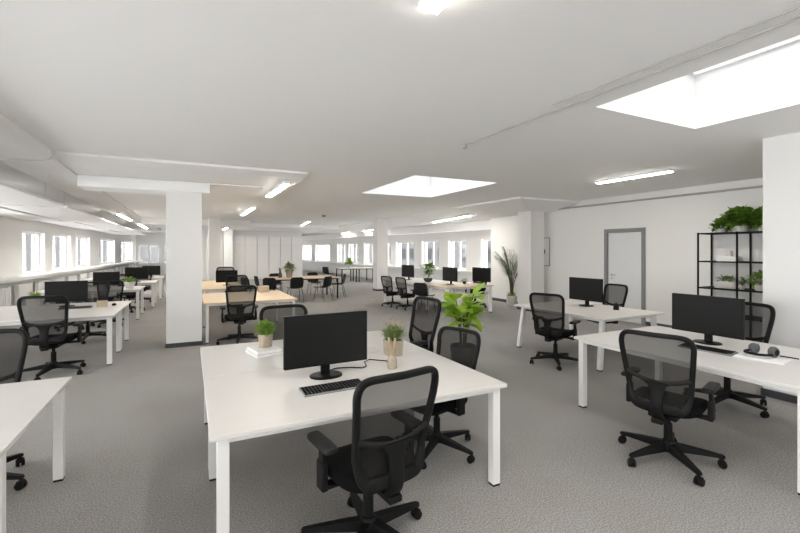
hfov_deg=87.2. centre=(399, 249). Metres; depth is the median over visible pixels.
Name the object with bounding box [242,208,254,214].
diffuser
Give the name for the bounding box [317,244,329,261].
window
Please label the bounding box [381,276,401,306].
office chair
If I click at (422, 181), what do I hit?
skylight
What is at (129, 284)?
potted plant
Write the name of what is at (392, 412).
office chair
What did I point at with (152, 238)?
wall
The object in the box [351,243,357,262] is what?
window
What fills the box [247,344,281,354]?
book
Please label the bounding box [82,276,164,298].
desk
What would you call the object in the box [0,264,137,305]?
baseboard heater
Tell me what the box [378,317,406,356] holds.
potted herb
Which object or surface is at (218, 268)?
office chair
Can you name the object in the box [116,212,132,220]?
ceiling lamp
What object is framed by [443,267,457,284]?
monitor
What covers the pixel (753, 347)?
ear cup
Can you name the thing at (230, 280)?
office chair
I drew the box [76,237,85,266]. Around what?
window
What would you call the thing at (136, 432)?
floor
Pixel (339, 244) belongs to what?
window
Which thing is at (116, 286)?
office chair
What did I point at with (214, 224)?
column
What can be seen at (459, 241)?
window
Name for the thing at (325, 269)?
shell chair
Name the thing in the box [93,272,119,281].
monitor
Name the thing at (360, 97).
ceiling
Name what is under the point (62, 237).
window
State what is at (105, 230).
ceiling panel
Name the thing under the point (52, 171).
duct
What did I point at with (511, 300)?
pot
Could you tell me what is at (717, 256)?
book
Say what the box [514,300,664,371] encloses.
desk
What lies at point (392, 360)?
cup
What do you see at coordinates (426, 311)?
office chair
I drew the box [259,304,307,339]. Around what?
office chair
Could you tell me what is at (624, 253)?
door
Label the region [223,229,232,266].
column
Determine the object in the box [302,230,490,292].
wall
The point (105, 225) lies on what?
ceiling panel
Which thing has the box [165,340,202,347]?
baseboard
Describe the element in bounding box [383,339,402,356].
pot
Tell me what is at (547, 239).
picture
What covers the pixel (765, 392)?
baseboard
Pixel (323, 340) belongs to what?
monitor
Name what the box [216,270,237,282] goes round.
monitor
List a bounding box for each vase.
[278,268,281,277]
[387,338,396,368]
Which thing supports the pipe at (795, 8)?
attached to the ceiling at (360, 97)
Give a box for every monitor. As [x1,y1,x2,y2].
[45,280,87,306]
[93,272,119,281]
[125,267,147,281]
[142,266,159,274]
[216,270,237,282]
[283,310,366,379]
[402,265,413,279]
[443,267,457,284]
[472,267,490,284]
[569,277,602,306]
[672,293,744,345]
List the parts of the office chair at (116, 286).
backrest frame, backrest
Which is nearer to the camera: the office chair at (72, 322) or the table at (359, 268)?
the office chair at (72, 322)
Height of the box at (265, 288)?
0.140 m
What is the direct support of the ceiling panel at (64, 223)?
hanging from the ceiling at (360, 97)
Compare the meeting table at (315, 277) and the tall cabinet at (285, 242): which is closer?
the meeting table at (315, 277)
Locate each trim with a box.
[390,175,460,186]
[558,185,762,209]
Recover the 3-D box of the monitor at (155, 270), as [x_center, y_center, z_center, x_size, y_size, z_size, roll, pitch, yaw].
[-8.791,0.757,14.854,0.552,0.406,0.170,0,0,-27]
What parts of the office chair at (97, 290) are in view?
backrest, backrest frame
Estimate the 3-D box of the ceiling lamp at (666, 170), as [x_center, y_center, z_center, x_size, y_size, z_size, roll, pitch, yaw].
[4.059,-1.278,7.357,0.120,0.043,1.370,0,0,-27]
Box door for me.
[604,227,645,324]
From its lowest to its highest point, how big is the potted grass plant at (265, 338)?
0.257 m
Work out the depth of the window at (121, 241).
28.48 m
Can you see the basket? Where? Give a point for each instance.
(289, 273)
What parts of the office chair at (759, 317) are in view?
backrest, backrest frame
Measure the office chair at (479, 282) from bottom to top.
1.081 m
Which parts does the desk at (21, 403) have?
leg, leg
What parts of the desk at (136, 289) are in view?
leg, leg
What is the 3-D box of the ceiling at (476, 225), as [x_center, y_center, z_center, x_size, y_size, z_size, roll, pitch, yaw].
[-2.789,-0.919,25.009,0.360,0.319,24.538,0,0,-33]
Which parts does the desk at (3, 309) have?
leg, leg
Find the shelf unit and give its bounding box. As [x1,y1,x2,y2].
[697,231,762,301]
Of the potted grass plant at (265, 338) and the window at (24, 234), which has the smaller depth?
the potted grass plant at (265, 338)
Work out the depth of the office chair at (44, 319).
5.49 m
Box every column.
[166,191,201,343]
[208,218,220,292]
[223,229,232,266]
[373,219,387,288]
[518,211,543,303]
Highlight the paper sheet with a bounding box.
[367,347,379,352]
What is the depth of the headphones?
3.61 m
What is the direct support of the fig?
on the floor
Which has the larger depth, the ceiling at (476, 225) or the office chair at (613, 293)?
the ceiling at (476, 225)
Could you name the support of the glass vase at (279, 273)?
on the meeting table at (315, 277)
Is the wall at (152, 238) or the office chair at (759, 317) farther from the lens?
the wall at (152, 238)
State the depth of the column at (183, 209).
7.38 m
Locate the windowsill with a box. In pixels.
[0,260,141,283]
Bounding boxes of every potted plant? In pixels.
[122,276,136,287]
[282,261,296,277]
[344,258,354,267]
[420,262,435,281]
[710,217,730,232]
[717,205,760,231]
[735,277,748,289]
[746,269,762,290]
[748,206,762,230]
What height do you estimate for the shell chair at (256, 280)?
0.822 m
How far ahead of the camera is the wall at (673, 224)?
9.20 m
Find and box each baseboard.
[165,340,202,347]
[492,297,671,327]
[761,387,796,403]
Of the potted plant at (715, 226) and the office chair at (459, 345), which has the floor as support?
the office chair at (459, 345)
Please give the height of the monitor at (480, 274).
0.478 m
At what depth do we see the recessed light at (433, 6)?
2.17 m
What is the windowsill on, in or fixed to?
in the wall at (11, 229)
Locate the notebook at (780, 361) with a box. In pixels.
[733,352,791,364]
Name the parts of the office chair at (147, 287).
backrest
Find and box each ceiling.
[0,0,799,232]
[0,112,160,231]
[53,151,306,228]
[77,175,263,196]
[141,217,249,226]
[227,223,339,233]
[302,196,579,235]
[302,220,490,239]
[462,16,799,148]
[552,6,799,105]
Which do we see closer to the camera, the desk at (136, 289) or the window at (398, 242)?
the desk at (136, 289)
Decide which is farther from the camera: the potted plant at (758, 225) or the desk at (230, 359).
the potted plant at (758, 225)
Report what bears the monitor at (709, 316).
on the desk at (786, 377)
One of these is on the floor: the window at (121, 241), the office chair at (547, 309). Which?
the office chair at (547, 309)
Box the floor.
[0,271,799,532]
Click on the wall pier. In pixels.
(781, 154)
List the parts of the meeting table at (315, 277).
frame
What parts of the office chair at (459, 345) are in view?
seat, armrest, backrest, backrest frame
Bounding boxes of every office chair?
[0,328,28,490]
[17,295,85,379]
[68,301,94,329]
[79,281,109,343]
[90,280,125,327]
[120,274,144,312]
[130,271,151,302]
[216,267,234,269]
[216,285,257,344]
[222,275,247,322]
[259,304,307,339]
[301,366,438,532]
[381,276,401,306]
[395,277,414,309]
[409,296,440,351]
[422,326,480,469]
[465,281,486,307]
[529,292,580,370]
[586,283,627,345]
[618,329,727,486]
[695,302,775,417]
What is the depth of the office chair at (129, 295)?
11.76 m
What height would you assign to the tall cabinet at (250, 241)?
2.500 m
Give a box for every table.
[266,275,339,297]
[336,268,357,281]
[352,267,372,281]
[384,278,458,304]
[426,282,493,313]
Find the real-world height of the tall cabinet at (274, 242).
2.500 m
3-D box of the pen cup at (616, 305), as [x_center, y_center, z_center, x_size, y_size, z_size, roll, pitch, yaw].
[3.470,0.895,6.744,0.090,0.131,0.089,0,0,-27]
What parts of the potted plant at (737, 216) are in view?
pot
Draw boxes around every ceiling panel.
[0,182,63,206]
[0,204,109,222]
[0,206,59,220]
[42,220,104,229]
[78,222,132,229]
[90,229,128,234]
[113,230,146,234]
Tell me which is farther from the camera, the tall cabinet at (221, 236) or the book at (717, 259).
the tall cabinet at (221, 236)
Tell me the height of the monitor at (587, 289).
0.478 m
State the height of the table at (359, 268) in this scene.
0.740 m
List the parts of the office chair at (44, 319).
backrest, backrest frame, seat, armrest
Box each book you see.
[245,349,282,358]
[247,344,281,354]
[715,258,742,259]
[717,256,740,257]
[717,259,741,261]
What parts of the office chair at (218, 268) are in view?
backrest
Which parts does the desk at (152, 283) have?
leg, leg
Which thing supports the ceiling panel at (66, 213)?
hanging from the ceiling at (360, 97)
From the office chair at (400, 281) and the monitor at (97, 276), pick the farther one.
the office chair at (400, 281)
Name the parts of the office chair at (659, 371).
armrest, backrest, backrest frame, seat, armrest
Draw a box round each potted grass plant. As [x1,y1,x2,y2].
[27,291,41,295]
[253,319,277,347]
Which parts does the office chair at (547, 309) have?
backrest, backrest frame, seat, armrest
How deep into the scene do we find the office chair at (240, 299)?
7.47 m
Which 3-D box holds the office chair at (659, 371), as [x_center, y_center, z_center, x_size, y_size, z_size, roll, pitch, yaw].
[2.166,1.159,3.420,0.774,1.081,0.753,0,0,-43]
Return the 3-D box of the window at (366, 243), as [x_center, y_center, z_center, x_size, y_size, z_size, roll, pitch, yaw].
[-1.626,0.210,25.036,0.070,1.260,1.508,0,0,-33]
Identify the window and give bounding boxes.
[22,231,38,273]
[53,234,65,269]
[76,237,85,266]
[100,239,111,263]
[121,241,129,261]
[139,245,158,262]
[302,245,308,259]
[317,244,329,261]
[339,244,345,262]
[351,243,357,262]
[366,243,372,263]
[398,242,413,265]
[424,241,438,267]
[451,240,465,269]
[484,239,490,267]
[688,35,799,76]
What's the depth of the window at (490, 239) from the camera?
17.05 m
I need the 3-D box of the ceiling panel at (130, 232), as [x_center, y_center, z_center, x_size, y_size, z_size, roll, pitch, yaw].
[-13.844,-1.089,21.672,0.820,0.419,6.850,0,0,-27]
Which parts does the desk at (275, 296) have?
leg, leg, frame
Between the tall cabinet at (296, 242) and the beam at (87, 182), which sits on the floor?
the tall cabinet at (296, 242)
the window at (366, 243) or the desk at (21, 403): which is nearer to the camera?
the desk at (21, 403)
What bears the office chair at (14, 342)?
on the floor
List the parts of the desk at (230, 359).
leg, leg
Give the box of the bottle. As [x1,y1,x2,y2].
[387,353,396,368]
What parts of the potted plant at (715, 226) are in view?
pot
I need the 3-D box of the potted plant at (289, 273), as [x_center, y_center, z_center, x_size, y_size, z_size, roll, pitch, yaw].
[-3.867,0.675,14.681,0.502,0.570,0.570,0,0,-27]
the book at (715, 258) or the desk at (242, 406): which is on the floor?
the desk at (242, 406)
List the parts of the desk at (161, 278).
leg, leg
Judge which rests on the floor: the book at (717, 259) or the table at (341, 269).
the table at (341, 269)
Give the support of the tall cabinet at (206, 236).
on the floor
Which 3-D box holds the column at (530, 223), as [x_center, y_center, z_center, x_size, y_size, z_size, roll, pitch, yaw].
[3.721,0.307,11.956,0.490,2.785,0.540,0,0,-27]
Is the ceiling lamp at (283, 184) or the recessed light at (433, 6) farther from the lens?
the ceiling lamp at (283, 184)
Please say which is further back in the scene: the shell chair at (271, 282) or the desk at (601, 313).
the shell chair at (271, 282)
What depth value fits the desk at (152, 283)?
12.39 m
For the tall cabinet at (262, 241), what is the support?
on the floor
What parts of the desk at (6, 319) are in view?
frame, leg, leg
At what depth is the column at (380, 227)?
17.49 m
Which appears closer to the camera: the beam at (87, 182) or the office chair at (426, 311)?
the office chair at (426, 311)
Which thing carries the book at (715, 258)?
on the book at (717, 259)
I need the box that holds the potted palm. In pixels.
[491,247,517,305]
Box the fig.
[441,283,487,331]
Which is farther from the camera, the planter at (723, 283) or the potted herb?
the planter at (723, 283)
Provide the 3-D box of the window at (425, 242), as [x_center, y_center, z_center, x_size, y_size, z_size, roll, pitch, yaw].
[1.589,0.210,20.003,0.070,1.260,1.347,0,0,-33]
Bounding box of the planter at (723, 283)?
[714,275,735,288]
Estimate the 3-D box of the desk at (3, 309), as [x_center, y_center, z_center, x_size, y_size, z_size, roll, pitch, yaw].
[-5.871,1.330,7.045,2.200,0.740,1.006,0,0,-27]
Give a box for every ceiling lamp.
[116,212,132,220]
[240,206,254,214]
[265,181,289,196]
[433,214,471,222]
[596,169,673,183]
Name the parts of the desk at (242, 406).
leg, leg, frame, leg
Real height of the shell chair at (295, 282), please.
0.822 m
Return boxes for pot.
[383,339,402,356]
[506,295,516,305]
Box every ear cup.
[748,343,759,352]
[767,346,779,357]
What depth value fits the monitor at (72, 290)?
7.17 m
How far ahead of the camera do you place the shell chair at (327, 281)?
14.02 m
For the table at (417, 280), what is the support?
on the floor
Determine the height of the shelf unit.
2.030 m
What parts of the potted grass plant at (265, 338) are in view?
pot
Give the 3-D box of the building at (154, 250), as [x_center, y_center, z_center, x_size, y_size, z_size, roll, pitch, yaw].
[-56.356,2.200,74.698,40.000,11.000,10.030,0,0,-27]
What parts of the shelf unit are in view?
post, post, shelf, shelf, shelf, post, post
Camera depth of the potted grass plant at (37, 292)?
7.14 m
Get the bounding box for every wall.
[0,216,135,305]
[125,232,329,272]
[202,229,301,279]
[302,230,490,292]
[491,178,762,324]
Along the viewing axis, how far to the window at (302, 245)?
34.22 m
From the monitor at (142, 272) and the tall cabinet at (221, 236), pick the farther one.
the tall cabinet at (221, 236)
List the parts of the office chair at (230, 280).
backrest, backrest frame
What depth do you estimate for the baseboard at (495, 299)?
9.43 m
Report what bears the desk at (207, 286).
on the floor
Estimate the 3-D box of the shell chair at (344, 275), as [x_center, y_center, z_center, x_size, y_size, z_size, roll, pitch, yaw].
[-2.228,1.291,15.373,0.504,0.822,0.462,0,0,-17]
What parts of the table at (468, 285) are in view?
frame, leg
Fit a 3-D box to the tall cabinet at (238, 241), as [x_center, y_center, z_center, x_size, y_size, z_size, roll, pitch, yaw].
[-9.295,0.450,24.183,0.647,2.500,0.417,0,0,-27]
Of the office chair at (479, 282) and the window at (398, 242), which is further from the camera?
the window at (398, 242)
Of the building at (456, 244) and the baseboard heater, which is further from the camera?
the building at (456, 244)
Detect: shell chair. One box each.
[254,276,269,290]
[262,278,279,303]
[269,273,282,291]
[287,277,303,302]
[307,272,321,294]
[313,276,332,301]
[322,267,333,280]
[331,274,345,296]
[414,282,434,297]
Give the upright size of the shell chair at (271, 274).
0.822 m
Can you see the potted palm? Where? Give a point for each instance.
(511, 298)
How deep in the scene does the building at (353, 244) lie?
113.34 m
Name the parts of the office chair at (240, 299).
armrest, seat, backrest frame, backrest, armrest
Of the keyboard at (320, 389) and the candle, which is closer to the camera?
the keyboard at (320, 389)
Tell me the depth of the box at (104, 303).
7.08 m
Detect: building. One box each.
[27,234,165,270]
[342,244,357,261]
[369,241,490,267]
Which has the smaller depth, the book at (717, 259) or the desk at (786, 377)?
the desk at (786, 377)
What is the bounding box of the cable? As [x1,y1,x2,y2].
[330,359,387,369]
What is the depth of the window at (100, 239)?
23.35 m
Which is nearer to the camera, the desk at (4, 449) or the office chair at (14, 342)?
the desk at (4, 449)
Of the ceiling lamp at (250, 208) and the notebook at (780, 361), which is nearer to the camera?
the notebook at (780, 361)
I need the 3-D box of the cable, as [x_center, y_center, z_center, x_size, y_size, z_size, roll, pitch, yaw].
[-0.346,0.955,3.487,0.572,0.009,0.192,0,0,-39]
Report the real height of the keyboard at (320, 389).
0.029 m
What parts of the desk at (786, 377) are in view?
leg, frame, leg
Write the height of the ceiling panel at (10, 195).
0.419 m
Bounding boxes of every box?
[97,300,107,306]
[258,285,268,292]
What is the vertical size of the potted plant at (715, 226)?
0.314 m
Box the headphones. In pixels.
[743,343,779,357]
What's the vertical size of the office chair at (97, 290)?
1.081 m
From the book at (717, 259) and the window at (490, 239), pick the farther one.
the window at (490, 239)
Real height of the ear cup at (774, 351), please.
0.092 m
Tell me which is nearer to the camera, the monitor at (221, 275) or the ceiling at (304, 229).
the monitor at (221, 275)
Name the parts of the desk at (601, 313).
leg, leg, frame, leg, leg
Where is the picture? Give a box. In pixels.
[544,237,549,265]
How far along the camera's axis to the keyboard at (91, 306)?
6.90 m
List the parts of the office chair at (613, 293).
backrest, backrest frame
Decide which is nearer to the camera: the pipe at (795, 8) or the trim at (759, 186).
the pipe at (795, 8)
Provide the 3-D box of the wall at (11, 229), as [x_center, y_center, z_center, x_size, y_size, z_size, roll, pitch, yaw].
[-11.518,0.200,12.698,0.350,3.000,39.444,0,0,-24]
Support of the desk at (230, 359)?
on the floor
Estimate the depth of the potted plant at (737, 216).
7.48 m
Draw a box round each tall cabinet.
[206,236,207,280]
[221,236,221,266]
[233,236,244,274]
[245,236,256,278]
[257,236,268,278]
[269,236,279,273]
[280,237,290,275]
[291,237,301,275]
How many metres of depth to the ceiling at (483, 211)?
13.15 m
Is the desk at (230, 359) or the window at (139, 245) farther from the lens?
the window at (139, 245)
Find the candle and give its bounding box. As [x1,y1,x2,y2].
[726,251,732,255]
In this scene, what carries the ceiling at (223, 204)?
attached to the ceiling at (360, 97)
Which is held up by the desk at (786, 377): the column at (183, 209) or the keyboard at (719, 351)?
the keyboard at (719, 351)
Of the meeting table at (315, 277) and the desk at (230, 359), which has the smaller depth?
the desk at (230, 359)
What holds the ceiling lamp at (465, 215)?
attached to the ceiling at (483, 211)
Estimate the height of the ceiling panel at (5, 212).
0.419 m
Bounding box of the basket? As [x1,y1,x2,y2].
[286,270,292,277]
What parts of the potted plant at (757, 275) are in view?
pot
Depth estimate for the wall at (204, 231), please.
24.49 m
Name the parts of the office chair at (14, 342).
backrest, backrest frame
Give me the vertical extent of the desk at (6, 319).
0.740 m
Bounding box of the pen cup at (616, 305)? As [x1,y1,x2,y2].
[613,302,618,309]
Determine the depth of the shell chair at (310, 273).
16.38 m
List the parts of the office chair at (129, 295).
backrest, backrest frame, seat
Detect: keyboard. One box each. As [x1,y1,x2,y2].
[69,305,92,308]
[298,378,360,397]
[695,344,737,356]
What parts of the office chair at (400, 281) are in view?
backrest, backrest frame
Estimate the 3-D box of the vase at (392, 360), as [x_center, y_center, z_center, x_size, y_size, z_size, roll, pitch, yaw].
[-0.063,0.837,3.413,0.080,0.247,0.081,0,0,-27]
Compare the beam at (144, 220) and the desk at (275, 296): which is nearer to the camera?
the desk at (275, 296)
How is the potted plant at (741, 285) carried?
on the shelf unit
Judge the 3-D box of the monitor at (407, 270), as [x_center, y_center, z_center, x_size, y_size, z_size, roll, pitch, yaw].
[0.267,0.721,13.553,0.200,0.478,0.650,0,0,-35]
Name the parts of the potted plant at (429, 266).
pot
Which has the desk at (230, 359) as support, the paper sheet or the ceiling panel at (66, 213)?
the paper sheet
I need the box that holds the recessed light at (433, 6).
[418,0,450,13]
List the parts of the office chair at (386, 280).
backrest, backrest frame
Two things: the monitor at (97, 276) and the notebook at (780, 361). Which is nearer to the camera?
the notebook at (780, 361)
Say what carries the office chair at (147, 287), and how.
on the floor
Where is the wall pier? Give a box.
[763,132,799,395]
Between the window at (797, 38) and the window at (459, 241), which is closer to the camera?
the window at (797, 38)
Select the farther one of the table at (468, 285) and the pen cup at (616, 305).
the table at (468, 285)
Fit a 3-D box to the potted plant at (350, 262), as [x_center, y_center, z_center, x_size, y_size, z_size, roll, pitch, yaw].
[-2.705,0.674,22.440,0.635,0.572,0.629,0,0,-27]
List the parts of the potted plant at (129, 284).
pot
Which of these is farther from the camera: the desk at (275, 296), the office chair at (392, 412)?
the desk at (275, 296)
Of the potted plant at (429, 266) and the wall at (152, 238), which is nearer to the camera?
the potted plant at (429, 266)
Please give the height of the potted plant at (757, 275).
0.370 m
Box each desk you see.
[0,301,130,349]
[0,307,123,364]
[0,376,71,532]
[0,446,7,458]
[29,286,144,319]
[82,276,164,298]
[137,280,157,307]
[200,330,426,470]
[202,281,225,292]
[202,290,296,343]
[203,350,506,532]
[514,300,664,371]
[574,326,799,494]
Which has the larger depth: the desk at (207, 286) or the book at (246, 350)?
the desk at (207, 286)

